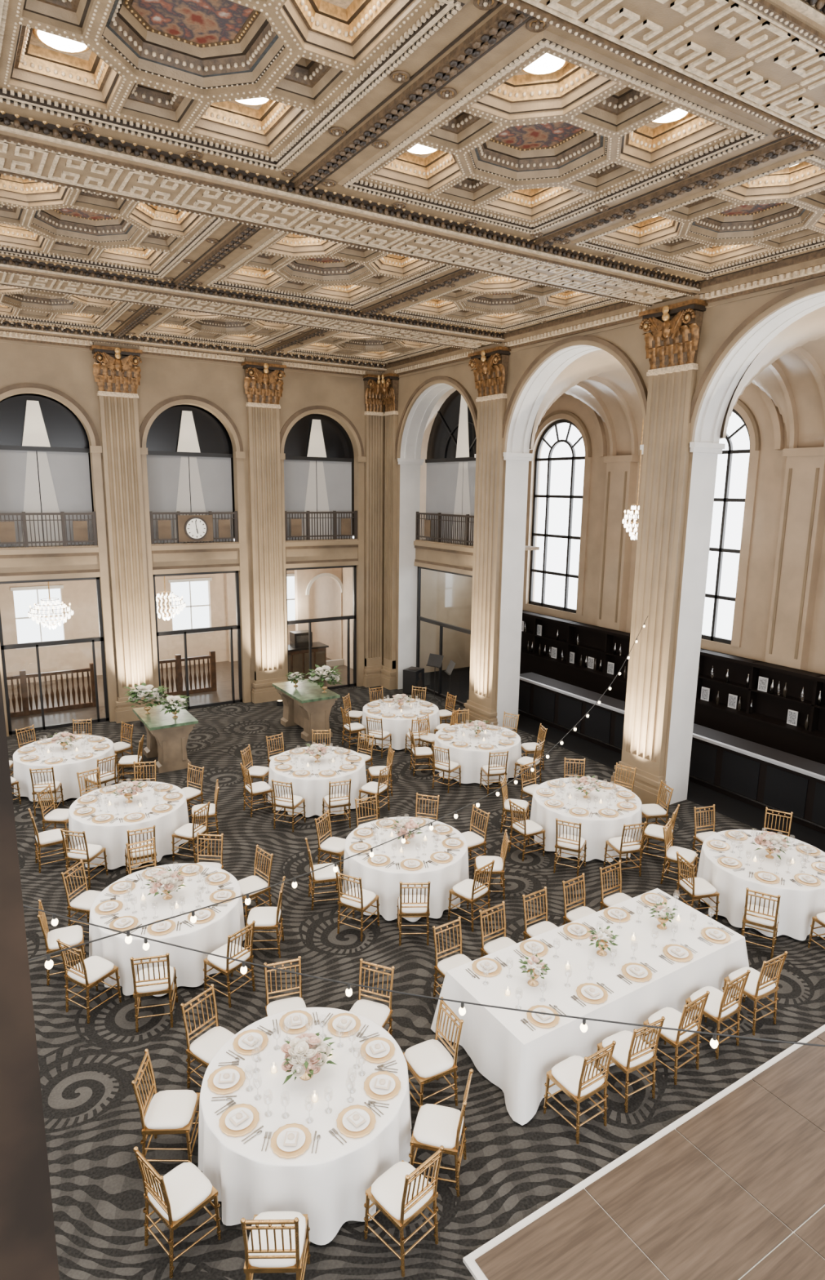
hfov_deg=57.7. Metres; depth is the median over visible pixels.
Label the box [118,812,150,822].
place setting
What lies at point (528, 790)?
chair
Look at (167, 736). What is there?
table
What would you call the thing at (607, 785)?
place setting
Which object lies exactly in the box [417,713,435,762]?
chair
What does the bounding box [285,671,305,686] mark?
flower arrangement
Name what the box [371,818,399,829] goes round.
place setting
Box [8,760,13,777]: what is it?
chair
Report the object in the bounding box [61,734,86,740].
place setting
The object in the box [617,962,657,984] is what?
place setting
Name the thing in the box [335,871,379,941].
chair
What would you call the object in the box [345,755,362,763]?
place setting
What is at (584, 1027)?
string lights
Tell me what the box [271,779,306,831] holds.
chair
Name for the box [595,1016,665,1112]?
chair
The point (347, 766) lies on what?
place setting
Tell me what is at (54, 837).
chair
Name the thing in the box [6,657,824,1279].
floor
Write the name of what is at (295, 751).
place setting
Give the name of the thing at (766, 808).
chair
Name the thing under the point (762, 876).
place setting
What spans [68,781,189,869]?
round banquet table
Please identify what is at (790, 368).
vault
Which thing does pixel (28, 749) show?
place setting
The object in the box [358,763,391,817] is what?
chair
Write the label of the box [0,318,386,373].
ceiling beam
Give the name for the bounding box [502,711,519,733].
chair
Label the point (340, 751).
place setting
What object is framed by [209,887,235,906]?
place setting
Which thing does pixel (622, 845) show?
chair
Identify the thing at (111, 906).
place setting
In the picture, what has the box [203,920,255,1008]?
chair
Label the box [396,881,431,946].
chair
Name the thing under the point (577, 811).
place setting
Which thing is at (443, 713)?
chair
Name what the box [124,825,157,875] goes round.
chair
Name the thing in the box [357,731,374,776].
chair
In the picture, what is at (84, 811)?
place setting
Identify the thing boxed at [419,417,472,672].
wall
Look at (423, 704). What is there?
place setting
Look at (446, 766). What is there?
chair
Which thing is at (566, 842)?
chair
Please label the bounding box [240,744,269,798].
chair
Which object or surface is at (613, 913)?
place setting
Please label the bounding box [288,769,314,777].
place setting
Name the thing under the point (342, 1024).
place setting
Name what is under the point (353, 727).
chair
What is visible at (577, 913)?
chair
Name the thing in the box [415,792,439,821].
chair
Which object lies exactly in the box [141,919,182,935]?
place setting
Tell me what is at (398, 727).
round banquet table
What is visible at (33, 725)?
chair
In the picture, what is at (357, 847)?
place setting
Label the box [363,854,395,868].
place setting
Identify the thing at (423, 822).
place setting
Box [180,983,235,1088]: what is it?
chair
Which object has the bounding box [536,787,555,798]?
place setting
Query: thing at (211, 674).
balustrade
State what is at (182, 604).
crystal chandelier
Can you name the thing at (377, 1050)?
place setting
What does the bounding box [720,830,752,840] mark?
place setting
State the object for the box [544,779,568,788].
place setting
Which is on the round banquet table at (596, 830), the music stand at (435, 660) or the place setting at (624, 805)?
the place setting at (624, 805)
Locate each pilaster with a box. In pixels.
[89,341,159,723]
[240,357,288,703]
[362,370,384,687]
[379,369,399,689]
[462,342,511,725]
[610,293,708,808]
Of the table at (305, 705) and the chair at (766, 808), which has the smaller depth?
the chair at (766, 808)
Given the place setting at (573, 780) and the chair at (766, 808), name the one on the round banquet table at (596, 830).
the place setting at (573, 780)
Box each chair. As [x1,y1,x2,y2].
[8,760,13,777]
[10,776,21,804]
[15,724,36,748]
[27,808,70,873]
[29,766,63,816]
[35,784,69,844]
[36,899,85,986]
[56,938,121,1023]
[60,828,108,888]
[60,858,101,933]
[72,718,92,735]
[76,766,101,796]
[84,753,117,793]
[113,720,133,772]
[117,734,145,783]
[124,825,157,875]
[125,836,156,874]
[129,952,177,1032]
[131,1048,199,1168]
[133,760,156,782]
[133,1146,221,1278]
[171,801,210,863]
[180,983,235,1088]
[182,762,204,817]
[191,778,219,839]
[196,831,223,869]
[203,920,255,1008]
[238,844,273,924]
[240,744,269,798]
[240,763,274,817]
[240,1211,311,1279]
[244,875,285,958]
[263,955,306,1017]
[266,732,284,779]
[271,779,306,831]
[305,837,342,910]
[311,728,330,746]
[314,808,346,877]
[322,778,351,828]
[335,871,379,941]
[340,706,366,749]
[342,693,362,733]
[349,958,395,1036]
[355,794,377,828]
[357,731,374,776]
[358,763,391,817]
[364,1145,444,1277]
[366,715,391,758]
[366,744,395,796]
[368,685,383,702]
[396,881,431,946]
[403,996,463,1106]
[404,717,429,757]
[408,728,433,776]
[408,1068,473,1196]
[411,685,426,700]
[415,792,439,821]
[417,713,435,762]
[431,744,461,792]
[432,916,471,999]
[433,707,460,745]
[439,692,457,724]
[448,859,494,932]
[453,708,469,724]
[462,804,490,867]
[473,829,510,899]
[479,901,516,957]
[480,751,508,796]
[500,774,529,832]
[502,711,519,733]
[508,799,546,861]
[513,739,545,784]
[520,760,538,811]
[521,723,547,769]
[522,886,558,941]
[543,1040,616,1144]
[553,817,586,876]
[562,872,596,925]
[564,757,586,777]
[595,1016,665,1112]
[599,860,631,911]
[604,821,647,879]
[613,762,636,791]
[641,780,674,841]
[641,804,679,866]
[642,991,710,1084]
[660,817,697,884]
[675,851,719,921]
[685,969,751,1059]
[692,804,715,859]
[722,951,788,1035]
[741,887,781,959]
[763,807,793,836]
[808,911,824,949]
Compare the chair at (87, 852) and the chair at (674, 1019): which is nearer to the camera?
the chair at (674, 1019)
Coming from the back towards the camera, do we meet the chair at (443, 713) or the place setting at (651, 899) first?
the chair at (443, 713)
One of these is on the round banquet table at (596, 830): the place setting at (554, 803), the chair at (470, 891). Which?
the place setting at (554, 803)
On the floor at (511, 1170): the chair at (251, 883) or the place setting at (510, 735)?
the chair at (251, 883)
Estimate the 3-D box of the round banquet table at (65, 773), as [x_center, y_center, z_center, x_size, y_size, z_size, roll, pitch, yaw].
[-6.956,2.534,15.039,1.930,0.714,1.922,0,11,-5]
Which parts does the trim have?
cornice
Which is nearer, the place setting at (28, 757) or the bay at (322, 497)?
the place setting at (28, 757)
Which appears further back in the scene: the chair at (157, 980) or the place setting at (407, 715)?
the place setting at (407, 715)
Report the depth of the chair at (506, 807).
13.24 m
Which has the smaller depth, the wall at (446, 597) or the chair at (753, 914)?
the chair at (753, 914)
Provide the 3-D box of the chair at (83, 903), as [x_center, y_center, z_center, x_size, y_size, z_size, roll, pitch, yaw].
[-4.350,3.496,10.060,0.488,0.942,0.446,4,12,15]
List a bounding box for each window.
[528,418,585,613]
[701,408,750,644]
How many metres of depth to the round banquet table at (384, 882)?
10.65 m
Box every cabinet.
[288,630,328,680]
[520,609,824,764]
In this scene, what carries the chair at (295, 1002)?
on the floor at (511, 1170)
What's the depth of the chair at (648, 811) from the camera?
13.07 m
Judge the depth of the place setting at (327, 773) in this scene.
13.80 m
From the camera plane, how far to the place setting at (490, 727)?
16.59 m
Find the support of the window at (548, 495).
in the wall at (780, 613)
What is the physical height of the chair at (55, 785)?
0.942 m
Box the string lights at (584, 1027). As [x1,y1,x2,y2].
[22,904,824,1048]
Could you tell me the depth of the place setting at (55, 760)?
14.26 m
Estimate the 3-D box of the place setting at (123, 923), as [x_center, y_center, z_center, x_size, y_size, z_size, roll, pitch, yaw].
[-3.469,3.388,8.994,0.457,0.068,0.332,7,13,27]
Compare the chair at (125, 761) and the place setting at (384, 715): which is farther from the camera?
the place setting at (384, 715)
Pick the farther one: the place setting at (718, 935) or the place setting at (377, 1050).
the place setting at (718, 935)
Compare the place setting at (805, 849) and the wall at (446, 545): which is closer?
the place setting at (805, 849)
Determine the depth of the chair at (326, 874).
10.76 m
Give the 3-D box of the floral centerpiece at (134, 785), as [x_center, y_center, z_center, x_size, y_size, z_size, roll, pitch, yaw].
[-4.762,2.527,12.492,0.500,0.352,0.507,-8,14,-36]
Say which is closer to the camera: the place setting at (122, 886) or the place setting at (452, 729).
the place setting at (122, 886)
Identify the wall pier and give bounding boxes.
[0,671,59,1279]
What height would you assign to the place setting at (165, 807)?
0.068 m
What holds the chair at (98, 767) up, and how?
on the floor at (511, 1170)
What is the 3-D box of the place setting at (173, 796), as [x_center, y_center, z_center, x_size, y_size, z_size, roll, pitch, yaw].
[-4.071,2.638,12.711,0.332,0.068,0.457,-3,12,-17]
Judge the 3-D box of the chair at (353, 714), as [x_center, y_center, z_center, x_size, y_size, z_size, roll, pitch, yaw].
[-1.442,1.839,18.550,0.488,0.942,0.446,4,12,18]
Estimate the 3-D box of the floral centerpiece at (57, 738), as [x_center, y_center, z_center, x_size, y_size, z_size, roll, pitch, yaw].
[-6.959,2.009,14.923,0.552,0.359,0.435,3,12,13]
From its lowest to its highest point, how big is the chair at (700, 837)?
0.942 m
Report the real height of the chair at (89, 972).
0.942 m
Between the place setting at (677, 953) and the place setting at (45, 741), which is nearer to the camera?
the place setting at (677, 953)
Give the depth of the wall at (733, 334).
14.62 m
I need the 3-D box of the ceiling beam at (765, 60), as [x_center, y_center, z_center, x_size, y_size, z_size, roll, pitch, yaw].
[1.129,-4.583,4.816,14.600,0.618,1.179,-6,13,-32]
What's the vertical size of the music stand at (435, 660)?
1.361 m
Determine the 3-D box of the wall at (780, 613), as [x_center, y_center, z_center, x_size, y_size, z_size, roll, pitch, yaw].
[8.896,-2.044,15.807,0.620,9.900,23.500,-6,13,-32]
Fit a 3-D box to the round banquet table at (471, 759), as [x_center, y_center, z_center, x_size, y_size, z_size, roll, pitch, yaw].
[1.404,2.424,16.155,1.930,0.714,1.922,1,11,2]
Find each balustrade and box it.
[6,662,96,717]
[159,650,217,697]
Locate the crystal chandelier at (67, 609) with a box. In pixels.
[27,582,73,629]
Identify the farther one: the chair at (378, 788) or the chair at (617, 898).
the chair at (378, 788)
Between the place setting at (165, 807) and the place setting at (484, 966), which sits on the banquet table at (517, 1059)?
the place setting at (484, 966)
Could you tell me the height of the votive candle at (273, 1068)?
0.068 m
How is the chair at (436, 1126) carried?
on the floor at (511, 1170)
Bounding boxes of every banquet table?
[13,734,117,802]
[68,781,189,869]
[88,862,245,996]
[198,1007,411,1245]
[267,746,368,817]
[342,816,469,922]
[360,697,439,750]
[431,888,749,1125]
[434,723,521,785]
[529,777,641,862]
[697,829,824,940]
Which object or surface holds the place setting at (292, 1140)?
on the round banquet table at (329, 1185)
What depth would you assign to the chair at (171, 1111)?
6.60 m
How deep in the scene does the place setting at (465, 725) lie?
16.76 m
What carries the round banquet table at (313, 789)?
on the floor at (511, 1170)
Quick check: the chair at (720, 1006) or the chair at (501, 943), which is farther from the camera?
the chair at (501, 943)
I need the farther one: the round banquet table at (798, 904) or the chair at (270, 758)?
the chair at (270, 758)
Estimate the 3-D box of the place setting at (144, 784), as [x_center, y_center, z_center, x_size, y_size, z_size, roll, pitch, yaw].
[-4.827,2.533,13.186,0.457,0.068,0.332,-1,11,-7]
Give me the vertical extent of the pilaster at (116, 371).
9.210 m
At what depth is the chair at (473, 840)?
11.94 m
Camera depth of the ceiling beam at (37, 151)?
9.10 m
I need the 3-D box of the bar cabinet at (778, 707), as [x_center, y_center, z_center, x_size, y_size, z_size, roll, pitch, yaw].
[7.347,1.459,17.824,0.510,2.200,16.340,-6,13,-32]
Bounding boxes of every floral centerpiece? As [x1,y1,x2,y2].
[48,731,77,750]
[111,779,145,803]
[145,868,186,900]
[280,1032,336,1084]
[305,743,329,762]
[390,818,422,844]
[391,693,411,708]
[467,720,488,737]
[518,954,550,986]
[574,775,601,798]
[587,925,618,956]
[648,902,676,929]
[751,831,792,859]
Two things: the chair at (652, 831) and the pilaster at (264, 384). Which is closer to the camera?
the chair at (652, 831)
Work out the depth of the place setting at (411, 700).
18.71 m
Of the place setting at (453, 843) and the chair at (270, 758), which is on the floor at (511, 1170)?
the chair at (270, 758)
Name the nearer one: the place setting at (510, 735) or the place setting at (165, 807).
the place setting at (165, 807)
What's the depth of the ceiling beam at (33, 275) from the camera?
13.80 m
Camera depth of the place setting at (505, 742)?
15.65 m
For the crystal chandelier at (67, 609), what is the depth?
20.46 m
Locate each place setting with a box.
[17,746,35,754]
[19,755,39,762]
[33,738,51,745]
[40,757,67,764]
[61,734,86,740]
[71,752,96,760]
[73,805,95,817]
[75,795,98,805]
[86,813,118,823]
[87,736,106,742]
[92,743,110,751]
[94,785,116,795]
[94,897,123,918]
[104,878,137,897]
[104,915,142,933]
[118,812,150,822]
[136,866,172,880]
[138,781,152,788]
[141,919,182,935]
[148,803,174,815]
[151,783,176,792]
[162,791,182,803]
[173,863,208,875]
[181,906,221,927]
[203,871,232,888]
[207,1061,245,1101]
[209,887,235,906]
[214,1099,263,1143]
[226,1025,274,1060]
[261,1123,320,1159]
[272,1009,319,1034]
[274,755,291,763]
[274,763,293,773]
[285,748,306,755]
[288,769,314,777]
[314,769,340,777]
[320,1013,368,1038]
[328,1102,383,1145]
[333,748,354,755]
[337,763,359,773]
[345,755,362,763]
[349,840,371,856]
[351,826,375,840]
[359,1032,397,1070]
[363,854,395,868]
[364,1066,400,1108]
[366,708,382,714]
[367,702,380,707]
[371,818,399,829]
[378,697,393,702]
[378,713,398,718]
[395,858,428,871]
[399,713,417,718]
[401,697,417,702]
[409,817,431,826]
[418,702,434,707]
[419,709,434,715]
[426,850,457,866]
[432,823,456,836]
[438,733,453,741]
[441,726,457,733]
[442,836,464,851]
[448,741,471,748]
[459,723,480,728]
[465,956,507,978]
[475,743,497,749]
[487,725,504,731]
[497,739,515,746]
[502,731,516,738]
[513,938,553,958]
[520,1004,566,1031]
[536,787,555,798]
[541,798,566,809]
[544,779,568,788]
[557,922,595,941]
[564,807,594,817]
[567,777,577,783]
[570,982,613,1007]
[594,808,623,817]
[597,781,620,791]
[599,906,634,924]
[615,790,635,800]
[617,800,637,812]
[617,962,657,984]
[636,892,671,908]
[658,943,697,964]
[697,926,734,946]
[706,838,730,853]
[714,854,745,871]
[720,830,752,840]
[749,871,786,885]
[755,831,788,843]
[789,873,824,886]
[792,843,824,858]
[811,860,824,875]
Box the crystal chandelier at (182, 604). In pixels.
[155,576,186,620]
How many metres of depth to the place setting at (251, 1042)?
7.08 m
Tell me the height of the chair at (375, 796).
0.942 m
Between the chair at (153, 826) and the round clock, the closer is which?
the chair at (153, 826)
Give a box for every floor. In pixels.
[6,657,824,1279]
[462,1024,824,1279]
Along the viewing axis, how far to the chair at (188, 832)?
12.03 m
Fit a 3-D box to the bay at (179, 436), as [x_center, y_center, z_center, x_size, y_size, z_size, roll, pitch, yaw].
[-6.068,-2.163,20.326,2.400,7.970,1.600,-6,13,-32]
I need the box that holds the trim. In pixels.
[0,248,824,378]
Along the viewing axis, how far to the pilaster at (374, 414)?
22.22 m
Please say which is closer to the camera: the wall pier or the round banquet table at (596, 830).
the wall pier
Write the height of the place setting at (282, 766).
0.068 m
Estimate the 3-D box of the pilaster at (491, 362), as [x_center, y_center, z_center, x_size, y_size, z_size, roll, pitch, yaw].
[1.698,-2.264,18.185,0.405,9.210,1.200,-6,13,-32]
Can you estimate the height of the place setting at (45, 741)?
0.068 m
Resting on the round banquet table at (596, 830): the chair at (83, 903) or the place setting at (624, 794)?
the place setting at (624, 794)
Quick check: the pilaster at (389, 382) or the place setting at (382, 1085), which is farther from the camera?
the pilaster at (389, 382)
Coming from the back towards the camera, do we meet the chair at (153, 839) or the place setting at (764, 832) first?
the place setting at (764, 832)
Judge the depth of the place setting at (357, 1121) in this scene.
6.21 m
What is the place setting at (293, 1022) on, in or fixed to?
on the round banquet table at (329, 1185)
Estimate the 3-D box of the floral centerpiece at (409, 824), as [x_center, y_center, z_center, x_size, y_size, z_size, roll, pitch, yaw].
[-0.084,2.850,11.191,0.500,0.352,0.507,11,15,41]
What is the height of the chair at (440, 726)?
0.942 m
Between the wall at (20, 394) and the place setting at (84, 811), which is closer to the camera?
the place setting at (84, 811)
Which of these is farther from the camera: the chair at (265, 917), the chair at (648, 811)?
the chair at (648, 811)
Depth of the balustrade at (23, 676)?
19.92 m
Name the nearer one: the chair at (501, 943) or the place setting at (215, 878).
the chair at (501, 943)
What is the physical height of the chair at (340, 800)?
0.942 m
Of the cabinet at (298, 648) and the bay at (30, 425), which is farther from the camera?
the cabinet at (298, 648)
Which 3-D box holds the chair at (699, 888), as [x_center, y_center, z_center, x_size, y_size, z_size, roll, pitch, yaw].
[4.024,3.498,10.613,0.488,0.942,0.446,-2,12,-13]
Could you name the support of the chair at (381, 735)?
on the floor at (511, 1170)
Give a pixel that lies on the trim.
(788, 273)
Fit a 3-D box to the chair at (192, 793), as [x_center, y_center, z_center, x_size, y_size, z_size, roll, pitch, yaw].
[-4.093,2.786,13.630,0.446,0.942,0.488,7,13,30]
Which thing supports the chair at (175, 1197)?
on the floor at (511, 1170)
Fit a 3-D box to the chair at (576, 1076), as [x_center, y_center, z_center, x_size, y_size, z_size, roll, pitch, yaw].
[1.587,4.162,7.124,0.446,0.942,0.488,-7,14,-33]
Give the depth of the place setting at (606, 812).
12.27 m
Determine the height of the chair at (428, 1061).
0.942 m
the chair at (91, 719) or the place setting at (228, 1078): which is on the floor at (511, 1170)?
the chair at (91, 719)
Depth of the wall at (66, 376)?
19.15 m
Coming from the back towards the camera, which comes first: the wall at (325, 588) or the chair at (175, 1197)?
the wall at (325, 588)
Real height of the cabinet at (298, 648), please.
1.500 m
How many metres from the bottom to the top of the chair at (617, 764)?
0.942 m
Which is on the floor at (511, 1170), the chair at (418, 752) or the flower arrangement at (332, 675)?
the chair at (418, 752)
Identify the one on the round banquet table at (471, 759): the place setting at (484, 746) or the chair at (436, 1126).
the place setting at (484, 746)
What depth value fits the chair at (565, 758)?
14.36 m
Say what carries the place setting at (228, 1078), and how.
on the round banquet table at (329, 1185)
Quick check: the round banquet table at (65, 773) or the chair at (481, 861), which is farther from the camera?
the round banquet table at (65, 773)
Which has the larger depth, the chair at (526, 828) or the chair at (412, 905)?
the chair at (526, 828)
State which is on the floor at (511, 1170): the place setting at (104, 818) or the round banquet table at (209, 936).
the round banquet table at (209, 936)
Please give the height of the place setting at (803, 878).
0.068 m
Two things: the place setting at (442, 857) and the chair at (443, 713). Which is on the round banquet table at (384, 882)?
the place setting at (442, 857)
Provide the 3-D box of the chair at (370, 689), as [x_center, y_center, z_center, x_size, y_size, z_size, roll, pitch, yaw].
[-0.841,1.712,19.222,0.446,0.942,0.488,-6,13,-29]
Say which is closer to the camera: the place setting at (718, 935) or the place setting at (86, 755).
the place setting at (718, 935)
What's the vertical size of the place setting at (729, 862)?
0.068 m
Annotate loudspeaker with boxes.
[402,666,424,694]
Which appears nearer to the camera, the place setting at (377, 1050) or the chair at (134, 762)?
the place setting at (377, 1050)
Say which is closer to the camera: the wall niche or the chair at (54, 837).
the chair at (54, 837)
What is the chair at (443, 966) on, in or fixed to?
on the floor at (511, 1170)
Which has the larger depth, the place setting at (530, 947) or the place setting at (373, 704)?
the place setting at (373, 704)
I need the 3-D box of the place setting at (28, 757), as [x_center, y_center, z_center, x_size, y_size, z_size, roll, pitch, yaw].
[-7.365,2.255,14.403,0.457,0.068,0.332,9,14,35]
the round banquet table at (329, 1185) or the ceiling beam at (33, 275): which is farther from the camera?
the ceiling beam at (33, 275)
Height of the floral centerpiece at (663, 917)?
0.281 m
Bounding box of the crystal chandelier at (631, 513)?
[622,420,644,540]
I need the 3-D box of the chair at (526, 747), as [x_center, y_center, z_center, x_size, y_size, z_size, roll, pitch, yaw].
[2.630,2.334,16.344,0.488,0.942,0.446,-1,11,-10]
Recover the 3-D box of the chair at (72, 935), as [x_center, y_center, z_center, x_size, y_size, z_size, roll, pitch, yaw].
[-4.304,3.666,9.212,0.488,0.942,0.446,-4,12,-24]
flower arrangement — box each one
[123,682,167,714]
[160,693,190,717]
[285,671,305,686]
[306,664,342,693]
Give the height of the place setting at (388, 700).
0.068 m
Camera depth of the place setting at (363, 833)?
11.43 m
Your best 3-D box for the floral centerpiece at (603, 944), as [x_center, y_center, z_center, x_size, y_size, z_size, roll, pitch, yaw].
[2.163,3.446,8.536,0.351,0.282,0.350,-3,12,-20]
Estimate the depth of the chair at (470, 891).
10.35 m
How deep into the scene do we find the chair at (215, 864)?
11.03 m
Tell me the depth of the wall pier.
0.90 m
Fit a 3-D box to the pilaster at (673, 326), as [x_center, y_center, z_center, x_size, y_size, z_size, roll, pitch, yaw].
[4.447,-1.368,13.887,0.405,9.210,1.200,-6,13,-32]
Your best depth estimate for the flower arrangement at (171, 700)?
16.03 m
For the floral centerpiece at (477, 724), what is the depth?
15.98 m
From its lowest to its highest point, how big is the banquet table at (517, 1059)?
0.735 m
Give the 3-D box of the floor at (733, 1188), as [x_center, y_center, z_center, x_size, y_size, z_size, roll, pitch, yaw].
[5.657,5.101,4.985,7.950,0.045,7.134,-6,13,-32]
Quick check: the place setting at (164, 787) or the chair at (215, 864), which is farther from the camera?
the place setting at (164, 787)
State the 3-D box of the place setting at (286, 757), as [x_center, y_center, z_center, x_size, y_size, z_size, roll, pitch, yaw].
[-2.529,2.289,14.560,0.332,0.068,0.457,2,11,8]
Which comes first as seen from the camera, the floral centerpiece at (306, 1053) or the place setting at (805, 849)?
the floral centerpiece at (306, 1053)
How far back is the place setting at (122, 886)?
9.79 m
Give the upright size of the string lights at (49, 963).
1.378 m
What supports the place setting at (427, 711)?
on the round banquet table at (398, 727)
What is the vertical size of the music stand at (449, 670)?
1.361 m
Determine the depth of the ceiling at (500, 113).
8.00 m
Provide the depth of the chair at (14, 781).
14.09 m
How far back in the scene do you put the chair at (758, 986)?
8.41 m
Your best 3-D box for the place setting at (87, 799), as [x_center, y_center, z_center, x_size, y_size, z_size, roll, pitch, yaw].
[-5.438,2.654,12.537,0.332,0.068,0.457,1,11,3]
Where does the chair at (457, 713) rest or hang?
on the floor at (511, 1170)
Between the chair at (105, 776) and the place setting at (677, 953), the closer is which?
the place setting at (677, 953)
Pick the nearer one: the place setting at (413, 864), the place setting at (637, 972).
the place setting at (637, 972)
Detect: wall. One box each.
[0,342,384,737]
[0,393,354,537]
[0,569,313,684]
[312,567,353,668]
[383,243,824,804]
[413,390,539,706]
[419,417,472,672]
[522,340,824,675]
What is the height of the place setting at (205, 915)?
0.068 m
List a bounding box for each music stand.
[426,653,444,702]
[441,659,455,711]
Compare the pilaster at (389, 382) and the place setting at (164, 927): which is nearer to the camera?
the place setting at (164, 927)
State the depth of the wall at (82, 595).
23.59 m
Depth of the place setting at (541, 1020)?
7.47 m
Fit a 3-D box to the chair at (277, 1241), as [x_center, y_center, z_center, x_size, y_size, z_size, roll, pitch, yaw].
[-1.006,4.446,5.529,0.446,0.942,0.488,1,11,-1]
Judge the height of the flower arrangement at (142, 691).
0.624 m
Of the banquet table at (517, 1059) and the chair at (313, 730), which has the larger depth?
the chair at (313, 730)
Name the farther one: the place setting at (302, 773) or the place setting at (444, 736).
the place setting at (444, 736)
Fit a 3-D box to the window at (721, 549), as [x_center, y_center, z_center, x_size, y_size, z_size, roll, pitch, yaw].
[7.259,-2.886,18.562,0.080,5.730,2.320,-6,13,-32]
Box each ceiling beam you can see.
[0,97,701,306]
[0,254,505,350]
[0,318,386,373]
[497,0,824,146]
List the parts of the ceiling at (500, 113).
coffered panel, coffered panel, coffered panel, coffered panel, coffered panel, coffered panel, coffered panel, coffered panel, coffered panel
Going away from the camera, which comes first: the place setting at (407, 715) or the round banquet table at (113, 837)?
the round banquet table at (113, 837)
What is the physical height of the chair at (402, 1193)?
0.942 m
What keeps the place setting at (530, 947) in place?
on the banquet table at (517, 1059)
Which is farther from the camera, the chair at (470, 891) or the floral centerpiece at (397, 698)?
the floral centerpiece at (397, 698)
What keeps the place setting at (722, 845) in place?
on the round banquet table at (798, 904)
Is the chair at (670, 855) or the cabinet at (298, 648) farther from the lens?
the cabinet at (298, 648)
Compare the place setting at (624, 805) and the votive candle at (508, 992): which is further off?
the place setting at (624, 805)
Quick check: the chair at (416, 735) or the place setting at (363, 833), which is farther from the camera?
the chair at (416, 735)
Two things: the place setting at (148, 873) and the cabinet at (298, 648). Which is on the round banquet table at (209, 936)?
the place setting at (148, 873)
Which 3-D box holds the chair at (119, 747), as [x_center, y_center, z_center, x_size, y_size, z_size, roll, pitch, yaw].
[-6.273,2.278,16.029,0.446,0.942,0.488,8,14,34]
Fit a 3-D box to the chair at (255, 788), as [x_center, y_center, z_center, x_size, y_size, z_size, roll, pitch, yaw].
[-2.890,2.746,13.911,0.488,0.942,0.446,-6,13,-32]
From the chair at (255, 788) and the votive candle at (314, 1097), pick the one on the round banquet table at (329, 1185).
the votive candle at (314, 1097)
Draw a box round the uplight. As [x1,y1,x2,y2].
[276,699,283,706]
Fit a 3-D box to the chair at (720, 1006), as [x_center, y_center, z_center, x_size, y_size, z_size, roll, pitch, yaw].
[3.317,3.973,8.190,0.446,0.942,0.488,-7,14,-33]
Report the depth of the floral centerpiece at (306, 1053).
6.61 m
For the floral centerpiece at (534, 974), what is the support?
on the banquet table at (517, 1059)
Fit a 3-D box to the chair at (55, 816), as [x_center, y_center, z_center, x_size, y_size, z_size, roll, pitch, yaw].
[-5.976,2.958,12.646,0.488,0.942,0.446,1,11,3]
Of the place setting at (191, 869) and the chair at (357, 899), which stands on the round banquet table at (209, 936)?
the place setting at (191, 869)
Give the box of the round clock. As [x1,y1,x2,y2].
[177,515,213,542]
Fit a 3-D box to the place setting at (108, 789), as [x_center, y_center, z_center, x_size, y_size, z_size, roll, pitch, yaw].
[-5.253,2.570,12.970,0.332,0.068,0.457,11,15,42]
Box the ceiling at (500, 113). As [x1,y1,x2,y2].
[0,0,824,366]
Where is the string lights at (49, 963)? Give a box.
[28,616,648,969]
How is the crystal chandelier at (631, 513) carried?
hanging from the vault
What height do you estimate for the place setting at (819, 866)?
0.068 m
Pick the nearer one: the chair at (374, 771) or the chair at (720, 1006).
the chair at (720, 1006)
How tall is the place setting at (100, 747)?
0.068 m
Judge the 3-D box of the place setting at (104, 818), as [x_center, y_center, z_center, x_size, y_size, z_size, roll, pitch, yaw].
[-4.894,2.801,11.836,0.457,0.068,0.332,3,12,13]
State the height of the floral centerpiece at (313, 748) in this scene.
0.353 m
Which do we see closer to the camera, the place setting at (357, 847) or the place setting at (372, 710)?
the place setting at (357, 847)
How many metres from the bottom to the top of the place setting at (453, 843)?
0.068 m
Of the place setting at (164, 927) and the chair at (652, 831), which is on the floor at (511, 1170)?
the chair at (652, 831)
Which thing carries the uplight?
on the floor at (511, 1170)
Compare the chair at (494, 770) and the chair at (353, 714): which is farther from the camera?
the chair at (353, 714)
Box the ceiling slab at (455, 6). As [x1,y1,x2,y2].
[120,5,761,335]
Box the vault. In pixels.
[423,306,824,455]
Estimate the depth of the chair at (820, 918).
9.90 m
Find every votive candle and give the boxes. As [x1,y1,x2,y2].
[271,1065,276,1072]
[311,1093,317,1102]
[506,988,510,995]
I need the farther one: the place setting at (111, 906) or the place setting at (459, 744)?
the place setting at (459, 744)
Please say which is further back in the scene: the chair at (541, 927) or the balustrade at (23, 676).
the balustrade at (23, 676)
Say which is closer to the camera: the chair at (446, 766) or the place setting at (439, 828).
the place setting at (439, 828)
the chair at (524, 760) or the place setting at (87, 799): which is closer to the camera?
the place setting at (87, 799)
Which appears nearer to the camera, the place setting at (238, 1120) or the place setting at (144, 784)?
the place setting at (238, 1120)
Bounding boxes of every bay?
[0,395,109,734]
[146,406,242,710]
[284,415,359,689]
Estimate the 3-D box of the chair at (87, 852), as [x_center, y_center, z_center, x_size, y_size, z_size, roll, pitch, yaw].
[-4.987,3.225,11.374,0.446,0.942,0.488,3,12,11]
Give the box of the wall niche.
[294,568,343,666]
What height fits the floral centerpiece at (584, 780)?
0.352 m
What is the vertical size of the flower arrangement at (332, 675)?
0.641 m
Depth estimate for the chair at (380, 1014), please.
8.02 m
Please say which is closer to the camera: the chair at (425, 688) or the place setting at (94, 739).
the place setting at (94, 739)

